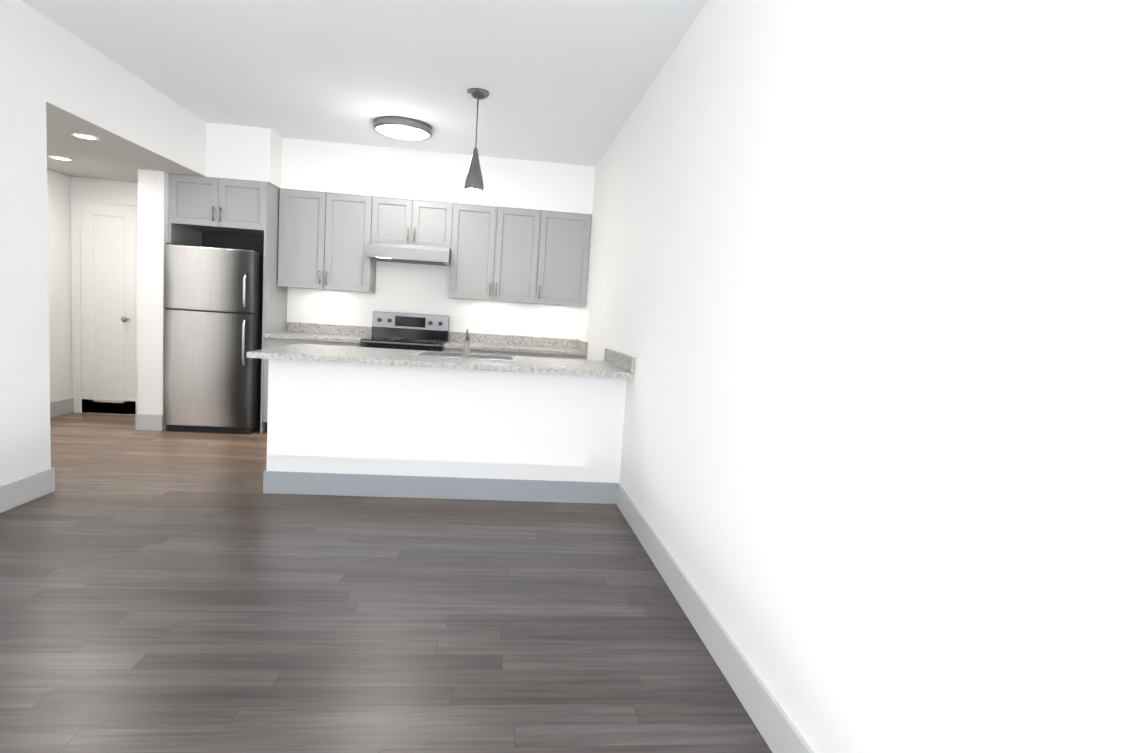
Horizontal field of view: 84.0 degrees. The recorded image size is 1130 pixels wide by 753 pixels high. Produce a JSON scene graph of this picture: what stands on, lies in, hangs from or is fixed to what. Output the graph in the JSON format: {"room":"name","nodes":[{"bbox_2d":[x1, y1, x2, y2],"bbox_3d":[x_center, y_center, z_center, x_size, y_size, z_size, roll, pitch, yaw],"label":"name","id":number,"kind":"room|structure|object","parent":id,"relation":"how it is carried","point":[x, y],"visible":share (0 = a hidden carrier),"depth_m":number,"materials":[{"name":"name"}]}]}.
{"room":"open-plan living room","nodes":[
{"label":"open-plan living room","id":0,"kind":"room"},
{"bbox_2d":[47,169,72,401],"bbox_3d":[-4.685,-0.873,4.709,0.120,2.740,2.730,3,5,-7],"label":"wall","id":1,"kind":"structure","parent":0,"point":[59,270],"depth_m":5.92,"materials":[{"name":"paint"}]},
{"bbox_2d":[50,398,73,417],"bbox_3d":[-4.708,0.414,4.897,0.014,0.145,2.610,3,5,-7],"label":"baseboard","id":2,"kind":"structure","parent":1,"relation":"attached to","point":[62,407],"depth_m":6.00,"materials":[{"name":"white wood"}]},
{"bbox_2d":[0,0,206,485],"bbox_3d":[-2.848,-0.463,1.611,0.120,2.740,9.340,3,5,-7],"label":"wall","id":3,"kind":"structure","parent":0,"point":[25,445],"depth_m":3.55,"materials":[{"name":"paint"}]},
{"bbox_2d":[0,468,54,512],"bbox_3d":[-2.730,0.954,0.515,0.020,0.145,6.624,3,5,-7],"label":"baseboard","id":4,"kind":"structure","parent":3,"relation":"attached to","point":[13,494],"depth_m":3.56,"materials":[{"name":"white wood"}]},
{"bbox_2d":[46,102,205,176],"bbox_3d":[-3.155,-1.698,4.854,0.120,0.002,2.610,3,5,-7],"label":"header","id":5,"kind":"object","parent":3,"relation":"attached to","point":[60,112],"visible":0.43,"depth_m":4.31,"materials":[{"name":"paint"}]},
{"bbox_2d":[46,110,190,181],"bbox_3d":[-3.880,-1.970,4.747,1.370,0.464,2.610,3,5,-7],"label":"ceiling","id":6,"kind":"structure","parent":0,"point":[104,157],"depth_m":4.99,"materials":[{"name":"paint"}]},
{"bbox_2d":[48,155,73,160],"bbox_3d":[-4.120,-1.784,5.129,0.170,0.008,0.170,3,5,-7],"label":"recessed light","id":7,"kind":"object","parent":6,"relation":"in","point":[60,158],"visible":1,"depth_m":5.11,"materials":[{"name":"white plastic"}]},
{"bbox_2d":[69,132,99,139],"bbox_3d":[-3.314,-1.657,4.330,0.170,0.008,0.170,3,5,-7],"label":"recessed light","id":8,"kind":"object","parent":6,"relation":"in","point":[83,136],"visible":0.96,"depth_m":4.32,"materials":[{"name":"white plastic"}]},
{"bbox_2d":[138,169,168,430],"bbox_3d":[-3.684,-0.683,5.864,0.210,2.276,0.700,3,5,-7],"label":"wall","id":9,"kind":"structure","parent":0,"point":[153,212],"depth_m":5.51,"materials":[{"name":"paint"}]},
{"bbox_2d":[132,410,162,429],"bbox_3d":[-3.862,0.372,5.924,0.017,0.145,0.674,3,5,-7],"label":"baseboard","id":10,"kind":"structure","parent":9,"relation":"attached to","point":[142,421],"depth_m":5.60,"materials":[{"name":"white wood"}]},
{"bbox_2d":[206,123,281,188],"bbox_3d":[-2.921,-2.012,5.854,0.540,0.464,0.620,3,5,-7],"label":"soffit","id":11,"kind":"structure","parent":0,"point":[238,152],"depth_m":5.55,"materials":[{"name":"paint"}]},
{"bbox_2d":[71,177,581,397],"bbox_3d":[-2.365,-0.883,6.404,5.110,2.740,0.120,3,5,-7],"label":"wall","id":12,"kind":"structure","parent":0,"point":[411,288],"depth_m":6.43,"materials":[{"name":"paint"}]},
{"bbox_2d":[72,398,135,414],"bbox_3d":[-4.360,0.311,6.236,0.940,0.145,0.017,3,5,-7],"label":"baseboard","id":13,"kind":"structure","parent":12,"relation":"attached to","point":[95,400],"depth_m":6.21,"materials":[{"name":"black"}]},
{"bbox_2d":[72,193,137,414],"bbox_3d":[-4.450,-0.675,6.082,0.640,2.120,0.104,3,5,-7],"label":"hall door","id":14,"kind":"structure","parent":12,"relation":"in","point":[105,291],"depth_m":6.11,"materials":[{"name":"white wood"}]},
{"bbox_2d":[278,189,375,292],"bbox_3d":[-2.305,-1.306,6.120,0.848,0.909,0.366,3,5,-7],"label":"upper cabinet","id":15,"kind":"object","parent":12,"relation":"attached to","point":[324,238],"visible":1,"depth_m":5.99,"materials":[{"name":"grey wood"}]},
{"bbox_2d":[371,197,452,248],"bbox_3d":[-1.492,-1.495,6.190,0.762,0.441,0.366,3,5,-7],"label":"upper cabinet","id":16,"kind":"object","parent":12,"relation":"attached to","point":[411,222],"visible":0.94,"depth_m":6.05,"materials":[{"name":"grey wood"}]},
{"bbox_2d":[366,241,450,265],"bbox_3d":[-1.502,-1.194,6.142,0.754,0.146,0.518,3,5,-7],"label":"range hood","id":17,"kind":"object","parent":16,"relation":"attached to","point":[407,253],"visible":0.96,"depth_m":5.90,"materials":[{"name":"silver metal"}]},
{"bbox_2d":[449,203,540,303],"bbox_3d":[-0.705,-1.220,6.304,0.855,0.909,0.366,3,5,-7],"label":"upper cabinet","id":18,"kind":"object","parent":12,"relation":"attached to","point":[494,253],"visible":1,"depth_m":6.17,"materials":[{"name":"grey wood"}]},
{"bbox_2d":[534,211,591,306],"bbox_3d":[-0.029,-1.184,6.382,0.508,0.909,0.366,3,5,-7],"label":"upper cabinet","id":19,"kind":"object","parent":12,"relation":"attached to","point":[563,257],"visible":1,"depth_m":6.25,"materials":[{"name":"grey wood"}]},
{"bbox_2d":[21,0,707,166],"bbox_3d":[-1.707,-1.823,1.659,5.230,0.100,9.460,3,5,-7],"label":"ceiling","id":20,"kind":"structure","parent":0,"point":[565,81],"depth_m":3.88,"materials":[{"name":"paint"}]},
{"bbox_2d":[373,116,431,140],"bbox_3d":[-1.341,-2.049,5.195,0.470,0.066,0.470,3,5,-7],"label":"flush ceiling light","id":21,"kind":"object","parent":20,"relation":"attached to","point":[401,128],"visible":1,"depth_m":5.09,"materials":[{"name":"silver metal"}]},
{"bbox_2d":[464,88,488,191],"bbox_3d":[-0.614,-1.623,4.327,0.150,0.657,0.150,3,5,-7],"label":"pendant light","id":22,"kind":"object","parent":20,"relation":"hanging from","point":[473,182],"visible":1,"depth_m":4.30,"materials":[{"name":"silver metal"}]},
{"bbox_2d":[0,413,771,752],"bbox_3d":[-1.889,0.998,1.925,5.230,0.100,9.460,3,5,-7],"label":"floor","id":23,"kind":"structure","parent":0,"point":[164,591],"depth_m":2.46,"materials":[{"name":"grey wood"}]},
{"bbox_2d":[163,243,263,434],"bbox_3d":[-3.201,-0.347,5.876,0.742,1.668,0.749,3,5,-7],"label":"fridge","id":24,"kind":"object","parent":23,"relation":"on","point":[213,302],"visible":1,"depth_m":5.57,"materials":[{"name":"silver metal"}]},
{"bbox_2d":[169,174,287,432],"bbox_3d":[-3.172,-0.658,5.943,0.823,2.274,0.656,3,5,-7],"label":"tall cabinet","id":25,"kind":"object","parent":23,"relation":"on","point":[223,213],"visible":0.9,"depth_m":5.63,"materials":[{"name":"grey wood"}]},
{"bbox_2d":[263,338,360,430],"bbox_3d":[-2.385,0.078,6.104,0.853,0.883,0.656,3,5,-7],"label":"base cabinet","id":26,"kind":"object","parent":23,"relation":"on","point":[272,342],"visible":0.06,"depth_m":5.77,"materials":[{"name":"grey wood"}]},
{"bbox_2d":[263,322,371,342],"bbox_3d":[-2.353,-0.430,6.063,0.853,0.135,0.643,3,5,-7],"label":"countertop","id":27,"kind":"structure","parent":26,"relation":"on","point":[323,332],"depth_m":6.32,"materials":[{"name":"stone"}]},
{"bbox_2d":[360,311,448,351],"bbox_3d":[-1.570,-0.026,6.152,0.752,1.184,0.691,3,5,-7],"label":"range","id":28,"kind":"object","parent":23,"relation":"on","point":[409,329],"visible":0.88,"depth_m":6.32,"materials":[{"name":"silver metal"}]},
{"bbox_2d":[444,348,520,355],"bbox_3d":[-0.843,0.160,6.282,0.728,0.883,0.656,3,5,-7],"label":"base cabinet","id":29,"kind":"object","parent":23,"relation":"on","point":[484,352],"visible":0.04,"depth_m":5.96,"materials":[{"name":"grey wood"}]},
{"bbox_2d":[443,332,587,355],"bbox_3d":[-0.494,-0.330,6.277,1.366,0.135,0.643,3,5,-7],"label":"countertop","id":30,"kind":"structure","parent":29,"relation":"on","point":[526,344],"depth_m":6.51,"materials":[{"name":"stone"}]},
{"bbox_2d":[521,352,585,359],"bbox_3d":[-0.165,0.196,6.360,0.638,0.883,0.656,3,5,-7],"label":"base cabinet","id":31,"kind":"object","parent":23,"relation":"on","point":[553,356],"visible":0.02,"depth_m":6.04,"materials":[{"name":"grey wood"}]},
{"bbox_3d":[-0.736,0.328,4.566,0.830,0.883,0.648,3,5,-7],"label":"cabinet","id":32,"kind":"object","parent":23,"relation":"on","visible":0},
{"bbox_2d":[247,344,634,377],"bbox_3d":[-0.777,-0.168,4.355,2.348,0.135,1.020,3,5,-7],"label":"countertop","id":33,"kind":"structure","parent":32,"relation":"on","point":[615,364],"depth_m":3.99,"materials":[{"name":"stone"}]},
{"bbox_2d":[412,351,517,361],"bbox_3d":[-0.711,-0.057,4.530,0.710,0.188,0.530,3,5,-7],"label":"sink","id":34,"kind":"object","parent":33,"relation":"in","point":[472,356],"visible":0.08,"depth_m":4.73,"materials":[{"name":"silver metal"}]},
{"bbox_2d":[462,329,470,357],"bbox_3d":[-0.675,-0.233,4.345,0.060,0.200,0.282,3,5,-7],"label":"faucet","id":35,"kind":"object","parent":33,"relation":"on","point":[466,347],"visible":1,"depth_m":4.28,"materials":[{"name":"silver metal"}]},
{"bbox_2d":[281,138,594,214],"bbox_3d":[-1.201,-1.934,6.198,2.960,0.464,0.330,3,5,-7],"label":"soffit","id":36,"kind":"structure","parent":0,"point":[349,169],"depth_m":6.02,"materials":[{"name":"paint"}]},
{"bbox_2d":[266,359,626,482],"bbox_3d":[-0.759,0.364,4.178,2.300,0.884,0.120,3,5,-7],"label":"wall","id":37,"kind":"structure","parent":0,"point":[342,418],"depth_m":4.11,"materials":[{"name":"paint"}]},
{"bbox_2d":[263,470,616,503],"bbox_3d":[-0.795,0.731,4.205,2.300,0.145,0.134,3,5,-7],"label":"baseboard","id":38,"kind":"structure","parent":37,"relation":"attached to","point":[311,483],"depth_m":4.13,"materials":[{"name":"white wood"}]},
{"bbox_2d":[579,0,1129,752],"bbox_3d":[0.737,-0.277,2.084,0.120,2.740,9.460,3,5,-7],"label":"wall","id":39,"kind":"structure","parent":0,"point":[857,308],"depth_m":1.42,"materials":[{"name":"paint"}]},
{"bbox_2d":[616,483,813,752],"bbox_3d":[0.722,1.134,0.961,0.017,0.145,6.720,3,5,-7],"label":"baseboard","id":40,"kind":"structure","parent":39,"relation":"attached to","point":[772,720],"depth_m":2.28,"materials":[{"name":"white wood"}]}
]}

